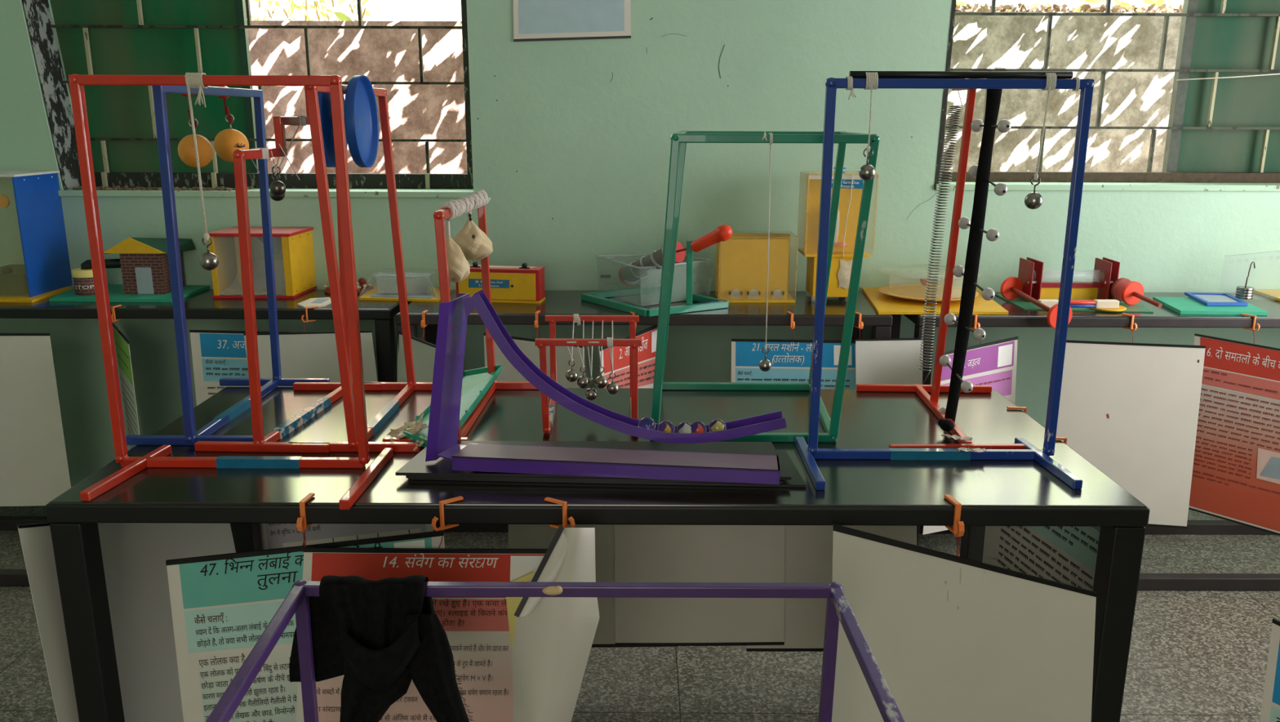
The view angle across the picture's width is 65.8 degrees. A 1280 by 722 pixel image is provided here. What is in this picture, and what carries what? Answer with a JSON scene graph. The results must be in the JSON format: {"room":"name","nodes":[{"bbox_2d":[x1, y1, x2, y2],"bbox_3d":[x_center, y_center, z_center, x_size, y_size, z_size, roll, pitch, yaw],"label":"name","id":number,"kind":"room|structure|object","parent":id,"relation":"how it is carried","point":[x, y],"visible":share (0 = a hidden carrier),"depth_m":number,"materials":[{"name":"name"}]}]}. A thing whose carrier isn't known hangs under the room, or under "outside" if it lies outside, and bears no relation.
{"room":"science classroom","nodes":[
{"label":"science classroom","id":0,"kind":"room"},
{"bbox_2d":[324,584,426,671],"bbox_3d":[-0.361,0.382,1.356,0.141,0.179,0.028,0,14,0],"label":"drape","id":1,"kind":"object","parent":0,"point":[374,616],"depth_m":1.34,"materials":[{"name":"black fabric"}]},
{"bbox_2d":[0,0,1279,487],"bbox_3d":[0.078,-0.978,3.610,5.650,3.050,0.241,0,14,0],"label":"wall","id":2,"kind":"structure","parent":0,"point":[571,140],"depth_m":3.58,"materials":[{"name":"green paint"}]},
{"bbox_2d":[22,0,81,190],"bbox_3d":[-2.139,-1.257,3.506,0.116,1.274,0.154,0,14,0],"label":"trim","id":3,"kind":"structure","parent":2,"relation":"attached to","point":[37,12],"depth_m":3.57,"materials":[{"name":"paint"}]},
{"bbox_2d":[49,0,473,189],"bbox_3d":[-1.463,-1.272,3.581,1.725,1.276,0.090,0,14,0],"label":"window","id":4,"kind":"structure","parent":2,"relation":"in","point":[95,37],"depth_m":3.65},
{"bbox_2d":[49,0,249,173],"bbox_3d":[-1.887,-1.287,3.611,0.876,1.203,0.015,0,14,0],"label":"shutter","id":5,"kind":"object","parent":4,"relation":"attached to","point":[113,111],"depth_m":3.65,"materials":[{"name":"wood"}]},
{"bbox_2d":[57,187,475,197],"bbox_3d":[-1.351,-0.624,3.657,1.517,0.022,0.182,0,14,0],"label":"window sill","id":6,"kind":"structure","parent":2,"relation":"attached to","point":[301,193],"depth_m":3.57,"materials":[{"name":"paint"}]},
{"bbox_2d":[72,185,254,190],"bbox_3d":[-1.750,-0.631,3.626,0.639,0.023,0.105,0,14,0],"label":"crumbs","id":7,"kind":"object","parent":6,"relation":"on","point":[117,187],"visible":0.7,"depth_m":3.59,"materials":[{"name":"soil"}]},
{"bbox_2d":[513,0,631,41],"bbox_3d":[-0.234,-1.499,3.355,0.409,0.795,0.004,0,14,0],"label":"poster","id":8,"kind":"object","parent":2,"relation":"attached to","point":[533,20],"visible":1,"depth_m":3.43,"materials":[{"name":"white paper"}]},
{"bbox_2d":[933,0,956,189],"bbox_3d":[1.086,-1.232,3.424,0.041,1.261,0.004,0,14,0],"label":"trim","id":9,"kind":"structure","parent":2,"relation":"attached to","point":[953,2],"depth_m":3.50,"materials":[{"name":"metal"}]},
{"bbox_2d":[935,181,1279,191],"bbox_3d":[1.895,-0.644,3.649,1.655,0.022,0.182,0,14,0],"label":"trim","id":10,"kind":"structure","parent":2,"relation":"attached to","point":[969,185],"depth_m":3.56,"materials":[{"name":"paint"}]},
{"bbox_2d":[939,0,1279,182],"bbox_3d":[1.896,-1.279,3.585,1.657,1.241,0.078,0,14,0],"label":"window","id":11,"kind":"structure","parent":2,"relation":"in","point":[1227,130],"depth_m":3.67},
{"bbox_2d":[1176,0,1279,172],"bbox_3d":[2.370,-1.283,3.608,0.710,1.181,0.015,0,14,0],"label":"shutter","id":12,"kind":"object","parent":11,"relation":"attached to","point":[1211,42],"depth_m":3.67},
{"bbox_2d":[0,505,1279,721],"bbox_3d":[0.070,1.296,0.969,5.650,0.100,6.460,0,14,0],"label":"floor","id":13,"kind":"structure","parent":0,"point":[1195,655],"depth_m":2.70,"materials":[{"name":"stone"}]},
{"bbox_2d":[0,288,417,382],"bbox_3d":[-1.775,0.177,3.555,1.892,0.820,0.385,0,14,0],"label":"display table","id":14,"kind":"object","parent":13,"relation":"on","point":[199,305],"visible":0.4,"depth_m":3.29,"materials":[{"name":"laminate"}]},
{"bbox_2d":[0,333,71,506],"bbox_3d":[-2.175,0.206,3.337,0.449,0.614,0.007,0,14,0],"label":"poster","id":15,"kind":"object","parent":14,"relation":"attached to","point":[34,467],"visible":0.93,"depth_m":3.34,"materials":[{"name":"white paper"}]},
{"bbox_2d":[0,170,74,302],"bbox_3d":[-2.228,-0.443,3.465,0.333,0.426,0.328,0,14,0],"label":"display case","id":16,"kind":"object","parent":14,"relation":"on","point":[46,272],"visible":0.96,"depth_m":3.45,"materials":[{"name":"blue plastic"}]},
{"bbox_2d":[111,304,121,321],"bbox_3d":[-1.740,-0.157,3.282,0.008,0.050,0.057,2,14,8],"label":"clip","id":17,"kind":"object","parent":14,"relation":"attached to","point":[113,317],"visible":0.79,"depth_m":3.27,"materials":[{"name":"orange plastic"}]},
{"bbox_2d":[111,321,139,448],"bbox_3d":[-1.772,0.144,3.412,0.024,0.604,0.523,-9,16,-32],"label":"poster","id":18,"kind":"object","parent":17,"relation":"hanging from","point":[122,343],"visible":0.67,"depth_m":3.38,"materials":[{"name":"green paper"}]},
{"bbox_2d":[48,237,209,302],"bbox_3d":[-1.822,-0.338,3.493,0.469,0.211,0.300,0,14,0],"label":"house","id":19,"kind":"object","parent":14,"relation":"on","point":[144,263],"visible":0.82,"depth_m":3.44,"materials":[{"name":"wood"}]},
{"bbox_2d":[189,329,288,405],"bbox_3d":[-1.278,0.193,3.334,0.434,0.608,0.004,0,14,0],"label":"poster","id":20,"kind":"object","parent":14,"relation":"hanging from","point":[216,354],"visible":0.28,"depth_m":3.28,"materials":[{"name":"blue paper"}]},
{"bbox_2d":[208,226,316,298],"bbox_3d":[-1.344,-0.355,3.532,0.303,0.227,0.221,0,14,0],"label":"box","id":21,"kind":"object","parent":14,"relation":"on","point":[292,246],"visible":0.77,"depth_m":3.52,"materials":[{"name":"yellow wood"}]},
{"bbox_2d":[301,306,318,322],"bbox_3d":[-1.095,-0.154,3.279,0.057,0.050,0.008,-10,17,-36],"label":"clip","id":22,"kind":"object","parent":14,"relation":"attached to","point":[310,307],"visible":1,"depth_m":3.27,"materials":[{"name":"orange plastic"}]},
{"bbox_2d":[244,321,377,386],"bbox_3d":[-1.065,0.176,3.312,0.447,0.614,0.074,0,14,0],"label":"poster","id":23,"kind":"object","parent":22,"relation":"hanging from","point":[304,354],"visible":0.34,"depth_m":3.23,"materials":[{"name":"paper"}]},
{"bbox_2d":[205,579,904,721],"bbox_3d":[-0.097,0.771,1.176,0.770,0.817,0.611,0,14,0],"label":"stand","id":24,"kind":"object","parent":13,"relation":"on","point":[838,608],"visible":1,"depth_m":1.36,"materials":[{"name":"paint"}]},
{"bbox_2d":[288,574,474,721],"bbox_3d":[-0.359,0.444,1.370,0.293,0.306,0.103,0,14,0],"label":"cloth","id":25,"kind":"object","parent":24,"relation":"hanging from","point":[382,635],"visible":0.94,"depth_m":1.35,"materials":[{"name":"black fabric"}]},
{"bbox_2d":[45,386,1150,721],"bbox_3d":[-0.071,0.548,2.079,1.822,0.820,0.730,0,14,0],"label":"display table","id":26,"kind":"object","parent":13,"relation":"on","point":[857,491],"visible":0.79,"depth_m":1.70,"materials":[{"name":"laminate"}]},
{"bbox_2d":[16,522,235,721],"bbox_3d":[-0.940,0.619,1.970,0.064,0.853,0.547,4,14,14],"label":"poster","id":27,"kind":"object","parent":26,"relation":"hanging from","point":[135,555],"visible":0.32,"depth_m":1.87,"materials":[{"name":"paper"}]},
{"bbox_2d":[125,85,329,445],"bbox_3d":[-0.866,-0.218,2.050,0.263,0.676,0.475,0,14,0],"label":"stand","id":28,"kind":"object","parent":26,"relation":"on","point":[191,436],"visible":0.86,"depth_m":1.91,"materials":[{"name":"blue paint"}]},
{"bbox_2d":[177,93,213,167],"bbox_3d":[-0.860,-0.453,1.903,0.064,0.159,0.063,0,14,0],"label":"ball","id":29,"kind":"object","parent":28,"relation":"hanging from","point":[186,148],"visible":0.81,"depth_m":1.89,"materials":[{"name":"plastic"}]},
{"bbox_2d":[213,85,248,162],"bbox_3d":[-0.854,-0.493,2.058,0.069,0.155,0.068,0,14,0],"label":"ball","id":30,"kind":"object","parent":28,"relation":"hanging from","point":[224,141],"visible":0.79,"depth_m":2.04,"materials":[{"name":"plastic"}]},
{"bbox_2d":[68,73,393,509],"bbox_3d":[-0.706,-0.125,1.655,0.488,0.687,0.278,0,14,0],"label":"stand","id":31,"kind":"object","parent":26,"relation":"on","point":[131,465],"visible":1,"depth_m":1.71,"materials":[{"name":"red paint"}]},
{"bbox_2d":[184,72,218,270],"bbox_3d":[-0.738,-0.316,1.670,0.039,0.328,0.032,0,14,0],"label":"pendulum","id":32,"kind":"object","parent":31,"relation":"hanging from","point":[208,260],"visible":1,"depth_m":1.67,"materials":[{"name":"metal"}]},
{"bbox_2d":[194,87,382,453],"bbox_3d":[-0.715,-0.212,2.012,0.258,0.685,0.459,0,14,0],"label":"stand","id":33,"kind":"object","parent":26,"relation":"on","point":[260,443],"visible":0.72,"depth_m":1.87,"materials":[{"name":"red paint"}]},
{"bbox_2d":[296,493,315,532],"bbox_3d":[-0.553,0.253,1.638,0.008,0.050,0.057,2,14,7],"label":"clip","id":34,"kind":"object","parent":26,"relation":"attached to","point":[302,525],"visible":0.93,"depth_m":1.62,"materials":[{"name":"orange metal"}]},
{"bbox_2d":[165,529,444,721],"bbox_3d":[-0.546,0.620,1.703,0.472,0.703,0.024,0,14,-2],"label":"poster","id":35,"kind":"object","parent":34,"relation":"hanging from","point":[222,605],"visible":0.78,"depth_m":1.65,"materials":[{"name":"white paper"}]},
{"bbox_2d":[288,84,432,452],"bbox_3d":[-0.549,-0.210,2.014,0.300,0.680,0.462,0,14,0],"label":"stand","id":36,"kind":"object","parent":26,"relation":"on","point":[406,388],"visible":0.81,"depth_m":1.88,"materials":[{"name":"red paint"}]},
{"bbox_2d":[317,75,378,167],"bbox_3d":[-0.573,-0.467,1.930,0.081,0.175,0.175,0,14,0],"label":"wheel","id":37,"kind":"object","parent":36,"relation":"hanging from","point":[360,106],"visible":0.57,"depth_m":1.91,"materials":[{"name":"blue paint"}]},
{"bbox_2d":[431,495,463,530],"bbox_3d":[-0.318,0.254,1.635,0.057,0.050,0.008,-11,17,-37],"label":"clip","id":38,"kind":"object","parent":26,"relation":"attached to","point":[442,526],"visible":0.99,"depth_m":1.63,"materials":[{"name":"orange plastic"}]},
{"bbox_2d":[296,532,547,721],"bbox_3d":[-0.376,0.614,1.695,0.499,0.679,0.036,0,14,0],"label":"poster","id":39,"kind":"object","parent":38,"relation":"hanging from","point":[477,628],"visible":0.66,"depth_m":1.63,"materials":[{"name":"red paper"}]},
{"bbox_2d":[382,189,537,447],"bbox_3d":[-0.354,-0.109,2.061,0.174,0.462,0.489,4,14,14],"label":"stand","id":40,"kind":"object","parent":26,"relation":"on","point":[448,211],"visible":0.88,"depth_m":2.03,"materials":[{"name":"red paint"}]},
{"bbox_2d":[437,219,470,282],"bbox_3d":[-0.366,-0.219,1.934,0.062,0.133,0.058,0,14,0],"label":"cloth bag","id":41,"kind":"object","parent":40,"relation":"hanging from","point":[459,268],"visible":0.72,"depth_m":1.92,"materials":[{"name":"fabric"}]},
{"bbox_2d":[453,211,493,260],"bbox_3d":[-0.356,-0.268,2.096,0.089,0.114,0.056,0,14,0],"label":"cloth bag","id":42,"kind":"object","parent":40,"relation":"hanging from","point":[474,243],"visible":0.89,"depth_m":2.08,"materials":[{"name":"fabric"}]},
{"bbox_2d":[544,497,575,528],"bbox_3d":[-0.132,0.255,1.635,0.057,0.050,0.008,9,16,30],"label":"clip","id":43,"kind":"object","parent":26,"relation":"attached to","point":[563,503],"visible":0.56,"depth_m":1.63,"materials":[{"name":"orange plastic"}]},
{"bbox_2d":[506,525,599,721],"bbox_3d":[-0.145,0.480,1.619,0.140,0.464,0.099,-5,15,-20],"label":"poster","id":44,"kind":"object","parent":43,"relation":"hanging from","point":[552,637],"visible":0.88,"depth_m":1.58,"materials":[{"name":"white paper"}]},
{"bbox_2d":[534,313,641,434],"bbox_3d":[-0.102,0.023,2.078,0.212,0.200,0.256,0,14,0],"label":"cradle","id":45,"kind":"object","parent":26,"relation":"on","point":[548,411],"visible":0.9,"depth_m":1.97,"materials":[{"name":"red paint"}]},
{"bbox_2d":[508,524,677,647],"bbox_3d":[-0.118,0.415,2.444,0.431,0.650,0.006,0,14,0],"label":"poster","id":46,"kind":"object","parent":26,"relation":"hanging from","point":[520,535],"visible":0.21,"depth_m":2.46,"materials":[{"name":"grey paper"}]},
{"bbox_2d":[408,449,806,487],"bbox_3d":[-0.060,0.192,1.795,0.694,0.005,0.188,0,14,0],"label":"sheet","id":47,"kind":"object","parent":26,"relation":"on","point":[797,481],"visible":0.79,"depth_m":1.72,"materials":[{"name":"plastic"}]},
{"bbox_2d":[405,475,782,483],"bbox_3d":[-0.081,0.187,1.792,0.655,0.005,0.180,0,14,0],"label":"sheet","id":48,"kind":"object","parent":47,"relation":"on","point":[628,479],"visible":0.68,"depth_m":1.72,"materials":[{"name":"plastic"}]},
{"bbox_2d":[395,440,791,479],"bbox_3d":[-0.082,0.178,1.799,0.686,0.005,0.192,0,14,0],"label":"base board","id":49,"kind":"object","parent":48,"relation":"on","point":[417,465],"visible":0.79,"depth_m":1.85,"materials":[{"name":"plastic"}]},
{"bbox_2d":[403,364,502,447],"bbox_3d":[-0.396,0.081,2.113,0.113,0.055,0.558,1,14,5],"label":"plastic tray","id":50,"kind":"object","parent":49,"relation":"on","point":[476,383],"visible":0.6,"depth_m":2.14,"materials":[{"name":"plastic"}]},
{"bbox_2d":[425,288,786,484],"bbox_3d":[-0.058,0.031,1.748,0.640,0.299,0.185,2,14,6],"label":"track","id":51,"kind":"object","parent":49,"relation":"on","point":[447,378],"visible":0.94,"depth_m":1.74,"materials":[{"name":"purple paint"}]},
{"bbox_2d":[614,524,784,645],"bbox_3d":[0.152,0.411,2.430,0.429,0.643,0.006,0,14,0],"label":"poster","id":52,"kind":"object","parent":26,"relation":"attached to","point":[748,553],"visible":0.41,"depth_m":2.46,"materials":[{"name":"grey paper"}]},
{"bbox_2d":[650,130,879,442],"bbox_3d":[0.237,-0.175,2.062,0.438,0.595,0.402,0,14,0],"label":"stand","id":53,"kind":"object","parent":26,"relation":"on","point":[679,140],"visible":0.84,"depth_m":1.91,"materials":[{"name":"green paint"}]},
{"bbox_2d":[759,132,773,371],"bbox_3d":[0.243,-0.199,1.864,0.024,0.451,0.027,0,14,0],"label":"pendulum","id":54,"kind":"object","parent":53,"relation":"hanging from","point":[765,365],"visible":1,"depth_m":1.88,"materials":[{"name":"metal"}]},
{"bbox_2d":[856,88,1025,452],"bbox_3d":[0.646,-0.194,1.999,0.312,0.723,0.500,1,14,4],"label":"stand","id":55,"kind":"object","parent":26,"relation":"on","point":[946,415],"visible":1,"depth_m":2.02,"materials":[{"name":"red paint"}]},
{"bbox_2d":[795,71,1094,489],"bbox_3d":[0.540,-0.145,1.730,0.475,0.698,0.246,0,14,0],"label":"stand","id":56,"kind":"object","parent":26,"relation":"on","point":[810,451],"visible":1,"depth_m":1.75,"materials":[{"name":"blue paint"}]},
{"bbox_2d":[858,71,878,180],"bbox_3d":[0.395,-0.404,1.705,0.028,0.182,0.040,0,14,0],"label":"pendulum","id":57,"kind":"object","parent":56,"relation":"hanging from","point":[867,171],"visible":0.98,"depth_m":1.70,"materials":[{"name":"metal"}]},
{"bbox_2d":[1024,72,1056,208],"bbox_3d":[0.690,-0.378,1.703,0.030,0.229,0.066,8,16,27],"label":"pendulum","id":58,"kind":"object","parent":56,"relation":"hanging from","point":[1033,200],"visible":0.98,"depth_m":1.70,"materials":[{"name":"metal"}]},
{"bbox_2d":[943,493,964,537],"bbox_3d":[0.520,0.258,1.639,0.009,0.055,0.062,-2,14,-9],"label":"clip","id":59,"kind":"object","parent":26,"relation":"attached to","point":[957,529],"visible":0.94,"depth_m":1.63,"materials":[{"name":"orange plastic"}]},
{"bbox_2d":[831,523,1096,721],"bbox_3d":[0.543,0.591,1.683,0.459,0.666,0.044,1,14,4],"label":"poster","id":60,"kind":"object","parent":59,"relation":"hanging from","point":[951,637],"visible":0.94,"depth_m":1.64,"materials":[{"name":"white paper"}]},
{"bbox_2d":[1055,436,1066,444],"bbox_3d":[0.834,0.176,1.968,0.057,0.050,0.008,2,14,7],"label":"clip","id":61,"kind":"object","parent":26,"relation":"attached to","point":[1064,438],"visible":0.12,"depth_m":1.96,"materials":[{"name":"orange metal"}]},
{"bbox_2d":[982,525,1100,590],"bbox_3d":[0.836,0.492,2.060,0.004,0.614,0.445,-3,14,-12],"label":"poster","id":62,"kind":"object","parent":61,"relation":"hanging from","point":[1064,554],"visible":0.27,"depth_m":2.03,"materials":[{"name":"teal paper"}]},
{"bbox_2d":[0,515,1279,591],"bbox_3d":[0.073,0.640,3.330,5.550,0.042,0.469,0,14,0],"label":"base frame","id":63,"kind":"object","parent":13,"relation":"on","point":[8,577],"visible":0.02,"depth_m":3.12,"materials":[{"name":"brown metal"}]},
{"bbox_2d":[395,289,893,351],"bbox_3d":[0.012,0.193,3.519,1.610,0.820,0.460,0,14,0],"label":"display table","id":64,"kind":"object","parent":13,"relation":"on","point":[557,302],"visible":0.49,"depth_m":3.24,"materials":[{"name":"laminate"}]},
{"bbox_2d":[358,285,452,302],"bbox_3d":[-0.841,-0.276,3.524,0.297,0.081,0.280,0,14,0],"label":"tray","id":65,"kind":"object","parent":64,"relation":"on","point":[433,295],"visible":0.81,"depth_m":3.46,"materials":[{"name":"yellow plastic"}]},
{"bbox_2d":[420,310,427,328],"bbox_3d":[-0.699,-0.136,3.209,0.008,0.050,0.057,2,14,6],"label":"clip","id":66,"kind":"object","parent":64,"relation":"attached to","point":[423,324],"visible":1,"depth_m":3.19,"materials":[{"name":"orange metal"}]},
{"bbox_2d":[396,326,435,382],"bbox_3d":[-0.665,0.171,3.157,0.093,0.526,0.399,-11,18,-38],"label":"poster","id":67,"kind":"object","parent":66,"relation":"hanging from","point":[424,352],"visible":0.29,"depth_m":3.12,"materials":[{"name":"paper"}]},
{"bbox_2d":[455,261,545,303],"bbox_3d":[-0.484,-0.277,3.422,0.298,0.135,0.090,2,14,8],"label":"box","id":68,"kind":"object","parent":64,"relation":"on","point":[523,283],"visible":0.75,"depth_m":3.38,"materials":[{"name":"yellow wood"}]},
{"bbox_2d":[533,310,540,328],"bbox_3d":[-0.333,-0.134,3.209,0.008,0.050,0.057,2,14,7],"label":"clip","id":69,"kind":"object","parent":64,"relation":"attached to","point":[537,312],"visible":1,"depth_m":3.19,"materials":[{"name":"orange metal"}]},
{"bbox_2d":[483,326,585,387],"bbox_3d":[-0.320,0.190,3.228,0.366,0.595,0.081,5,15,18],"label":"poster","id":70,"kind":"object","parent":69,"relation":"hanging from","point":[508,373],"visible":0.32,"depth_m":3.13,"materials":[{"name":"paper"}]},
{"bbox_2d":[581,224,733,316],"bbox_3d":[0.072,-0.329,3.319,0.330,0.288,0.510,-10,17,-36],"label":"model","id":71,"kind":"object","parent":64,"relation":"on","point":[651,263],"visible":0.88,"depth_m":3.29,"materials":[{"name":"green paint"}]},
{"bbox_2d":[715,232,795,302],"bbox_3d":[0.403,-0.331,3.460,0.267,0.228,0.166,0,14,0],"label":"acrylic box","id":72,"kind":"object","parent":64,"relation":"on","point":[741,264],"visible":0.84,"depth_m":3.40,"materials":[{"name":"yellow plastic"}]},
{"bbox_2d":[786,311,795,328],"bbox_3d":[0.489,-0.131,3.209,0.008,0.050,0.057,-3,14,-14],"label":"clip","id":73,"kind":"object","parent":64,"relation":"attached to","point":[792,326],"visible":1,"depth_m":3.20,"materials":[{"name":"orange plastic"}]},
{"bbox_2d":[731,328,855,388],"bbox_3d":[0.517,0.209,3.255,0.452,0.639,0.047,0,14,0],"label":"poster","id":74,"kind":"object","parent":73,"relation":"hanging from","point":[790,360],"visible":0.25,"depth_m":3.18,"materials":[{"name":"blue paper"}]},
{"bbox_2d":[798,167,877,302],"bbox_3d":[0.680,-0.443,3.438,0.236,0.457,0.190,0,14,0],"label":"box","id":75,"kind":"object","parent":64,"relation":"on","point":[851,186],"visible":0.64,"depth_m":3.40,"materials":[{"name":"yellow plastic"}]},
{"bbox_2d":[853,311,863,328],"bbox_3d":[0.709,-0.131,3.209,0.008,0.050,0.057,-4,14,-16],"label":"clip","id":76,"kind":"object","parent":64,"relation":"attached to","point":[860,325],"visible":0.96,"depth_m":3.19,"materials":[{"name":"orange plastic"}]},
{"bbox_2d":[855,330,923,388],"bbox_3d":[0.813,0.223,3.248,0.258,0.661,0.066,0,14,0],"label":"poster","id":77,"kind":"object","parent":76,"relation":"hanging from","point":[892,361],"visible":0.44,"depth_m":3.18,"materials":[{"name":"paper"}]},
{"bbox_2d":[890,291,1279,545],"bbox_3d":[1.869,0.201,3.514,1.940,0.820,0.470,0,14,0],"label":"display table","id":78,"kind":"object","parent":13,"relation":"on","point":[1017,317],"visible":0.31,"depth_m":3.19,"materials":[{"name":"laminate"}]},
{"bbox_2d":[862,271,1008,314],"bbox_3d":[1.012,-0.257,3.428,0.425,0.103,0.521,2,14,6],"label":"tray","id":79,"kind":"object","parent":78,"relation":"on","point":[901,298],"visible":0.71,"depth_m":3.38,"materials":[{"name":"yellow"}]},
{"bbox_2d":[970,313,980,329],"bbox_3d":[1.077,-0.127,3.199,0.008,0.050,0.057,-7,16,-28],"label":"clip","id":80,"kind":"object","parent":78,"relation":"attached to","point":[975,322],"visible":0.66,"depth_m":3.19,"materials":[{"name":"orange plastic"}]},
{"bbox_2d":[922,336,1017,534],"bbox_3d":[1.078,0.232,3.236,0.416,0.671,0.062,-8,16,-30],"label":"poster","id":81,"kind":"object","parent":80,"relation":"hanging from","point":[993,363],"visible":0.18,"depth_m":3.20,"materials":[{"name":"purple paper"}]},
{"bbox_2d":[995,293,1153,312],"bbox_3d":[1.521,-0.203,3.426,0.478,0.004,0.351,0,14,0],"label":"mat","id":82,"kind":"object","parent":78,"relation":"on","point":[1023,304],"visible":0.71,"depth_m":3.33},
{"bbox_2d":[1000,275,1072,328],"bbox_3d":[1.316,-0.198,3.299,0.086,0.120,0.338,-2,14,-8],"label":"wheel","id":83,"kind":"object","parent":82,"relation":"on","point":[1011,286],"visible":0.8,"depth_m":3.40,"materials":[{"name":"red wood"}]},
{"bbox_2d":[1017,257,1119,302],"bbox_3d":[1.487,-0.284,3.441,0.307,0.144,0.100,0,14,0],"label":"holder","id":84,"kind":"object","parent":82,"relation":"on","point":[1106,270],"visible":0.72,"depth_m":3.43,"materials":[{"name":"red wood"}]},
{"bbox_2d":[1111,277,1162,307],"bbox_3d":[1.686,-0.224,3.322,0.082,0.085,0.192,-5,15,-19],"label":"wheel","id":85,"kind":"object","parent":82,"relation":"on","point":[1126,291],"visible":0.98,"depth_m":3.35,"materials":[{"name":"red wood"}]},
{"bbox_2d":[1036,298,1119,308],"bbox_3d":[1.451,-0.189,3.275,0.262,0.027,0.028,0,14,0],"label":"bundle","id":86,"kind":"object","parent":78,"relation":"on","point":[1098,304],"visible":0.92,"depth_m":3.26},
{"bbox_2d":[1121,312,1137,330],"bbox_3d":[1.583,-0.125,3.199,0.008,0.050,0.057,-7,15,-26],"label":"clip","id":87,"kind":"object","parent":78,"relation":"attached to","point":[1123,313],"visible":1,"depth_m":3.19,"materials":[{"name":"orange plastic"}]},
{"bbox_2d":[1056,329,1205,528],"bbox_3d":[1.567,0.222,3.226,0.464,0.643,0.090,1,14,5],"label":"poster","id":88,"kind":"object","parent":87,"relation":"hanging from","point":[1130,410],"visible":0.71,"depth_m":3.17,"materials":[{"name":"white paper"}]},
{"bbox_2d":[1152,296,1267,315],"bbox_3d":[1.925,-0.186,3.341,0.301,0.013,0.260,1,14,5],"label":"base","id":89,"kind":"object","parent":78,"relation":"on","point":[1181,305],"visible":0.67,"depth_m":3.27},
{"bbox_2d":[1184,292,1248,305],"bbox_3d":[1.983,-0.212,3.396,0.142,0.009,0.223,3,14,10],"label":"tray","id":90,"kind":"object","parent":89,"relation":"on","point":[1206,298],"visible":1,"depth_m":3.39,"materials":[{"name":"plastic"}]},
{"bbox_2d":[1241,313,1260,331],"bbox_3d":[1.975,-0.123,3.198,0.008,0.050,0.057,-10,17,-36],"label":"clip","id":91,"kind":"object","parent":78,"relation":"attached to","point":[1245,314],"visible":1,"depth_m":3.19,"materials":[{"name":"orange plastic"}]},
{"bbox_2d":[1188,329,1279,535],"bbox_3d":[2.001,0.242,3.202,0.440,0.669,0.106,7,16,27],"label":"poster","id":92,"kind":"object","parent":91,"relation":"hanging from","point":[1236,473],"visible":0.96,"depth_m":3.19,"materials":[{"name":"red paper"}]},
{"bbox_2d":[1259,617,1279,721],"bbox_3d":[1.230,0.710,1.714,0.064,0.746,0.306,-11,18,-39],"label":"poster","id":93,"kind":"object","parent":13,"relation":"on","point":[1270,708],"visible":1,"depth_m":1.80,"materials":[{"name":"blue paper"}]},
{"label":"outside","id":94,"kind":"structure","parent":0,"visible":0},
{"bbox_2d":[955,0,1183,12],"bbox_3d":[2.413,-2.186,5.631,2.496,1.052,1.118,0,14,0],"label":"foliage","id":95,"kind":"object","parent":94,"point":[1140,2],"visible":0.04,"depth_m":5.57,"materials":[{"name":"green plant"}]},
{"bbox_3d":[0.471,0.085,2.332,0.019,0.050,0.057,0,14,0],"label":"clip","id":96,"kind":"object","parent":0,"visible":0},
{"bbox_2d":[746,524,916,651],"bbox_3d":[0.481,0.423,2.457,0.458,0.665,0.006,0,14,0],"label":"poster","id":97,"kind":"object","parent":96,"relation":"hanging from","point":[808,548],"visible":0.21,"depth_m":2.48,"materials":[{"name":"grey paper"}]},
{"bbox_3d":[-0.744,0.080,2.334,0.040,0.050,0.050,0,14,0],"label":"clip","id":98,"kind":"object","parent":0,"visible":0},
{"bbox_2d":[260,523,433,549],"bbox_3d":[-0.719,0.439,2.445,0.472,0.698,0.004,0,14,0],"label":"poster","id":99,"kind":"object","parent":98,"relation":"hanging from","point":[273,535],"visible":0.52,"depth_m":2.44,"materials":[{"name":"white paper"}]},
{"bbox_3d":[-0.023,-0.133,3.209,0.024,0.050,0.056,0,14,0],"label":"clip","id":100,"kind":"object","parent":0,"visible":0},
{"bbox_2d":[600,324,657,387],"bbox_3d":[-0.024,0.217,3.219,0.012,0.640,0.350,9,16,32],"label":"poster","id":101,"kind":"object","parent":100,"relation":"hanging from","point":[646,352],"visible":0.17,"depth_m":3.18,"materials":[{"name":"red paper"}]},
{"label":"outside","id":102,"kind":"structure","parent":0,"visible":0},
{"bbox_2d":[249,0,369,20],"bbox_3d":[-1.807,-2.220,5.694,2.246,1.030,1.210,0,14,0],"label":"foliage","id":103,"kind":"object","parent":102,"point":[340,15],"visible":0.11,"depth_m":5.52,"materials":[{"name":"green plant"}]},
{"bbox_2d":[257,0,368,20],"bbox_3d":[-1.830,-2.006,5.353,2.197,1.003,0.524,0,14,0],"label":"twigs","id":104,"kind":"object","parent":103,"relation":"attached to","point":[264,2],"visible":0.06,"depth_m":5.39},
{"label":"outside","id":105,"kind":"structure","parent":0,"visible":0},
{"bbox_3d":[0.250,-0.103,6.597,9.500,0.120,5.140,0,14,0],"label":"ground","id":106,"kind":"structure","parent":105,"visible":0},
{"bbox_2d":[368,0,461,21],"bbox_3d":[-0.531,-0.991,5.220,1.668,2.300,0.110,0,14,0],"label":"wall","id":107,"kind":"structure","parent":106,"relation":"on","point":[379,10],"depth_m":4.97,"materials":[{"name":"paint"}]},
{"bbox_2d":[247,11,1182,173],"bbox_3d":[0.253,-0.758,5.045,9.500,1.936,0.160,0,14,0],"label":"wall","id":108,"kind":"structure","parent":106,"relation":"on","point":[1130,99],"depth_m":4.82,"materials":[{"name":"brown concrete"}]},
{"bbox_2d":[955,1,1182,12],"bbox_3d":[1.949,-1.706,4.805,1.522,0.079,0.170,0,14,0],"label":"leaf litter","id":109,"kind":"object","parent":108,"relation":"on","point":[1086,7],"visible":0.43,"depth_m":4.78,"materials":[{"name":"plant"}]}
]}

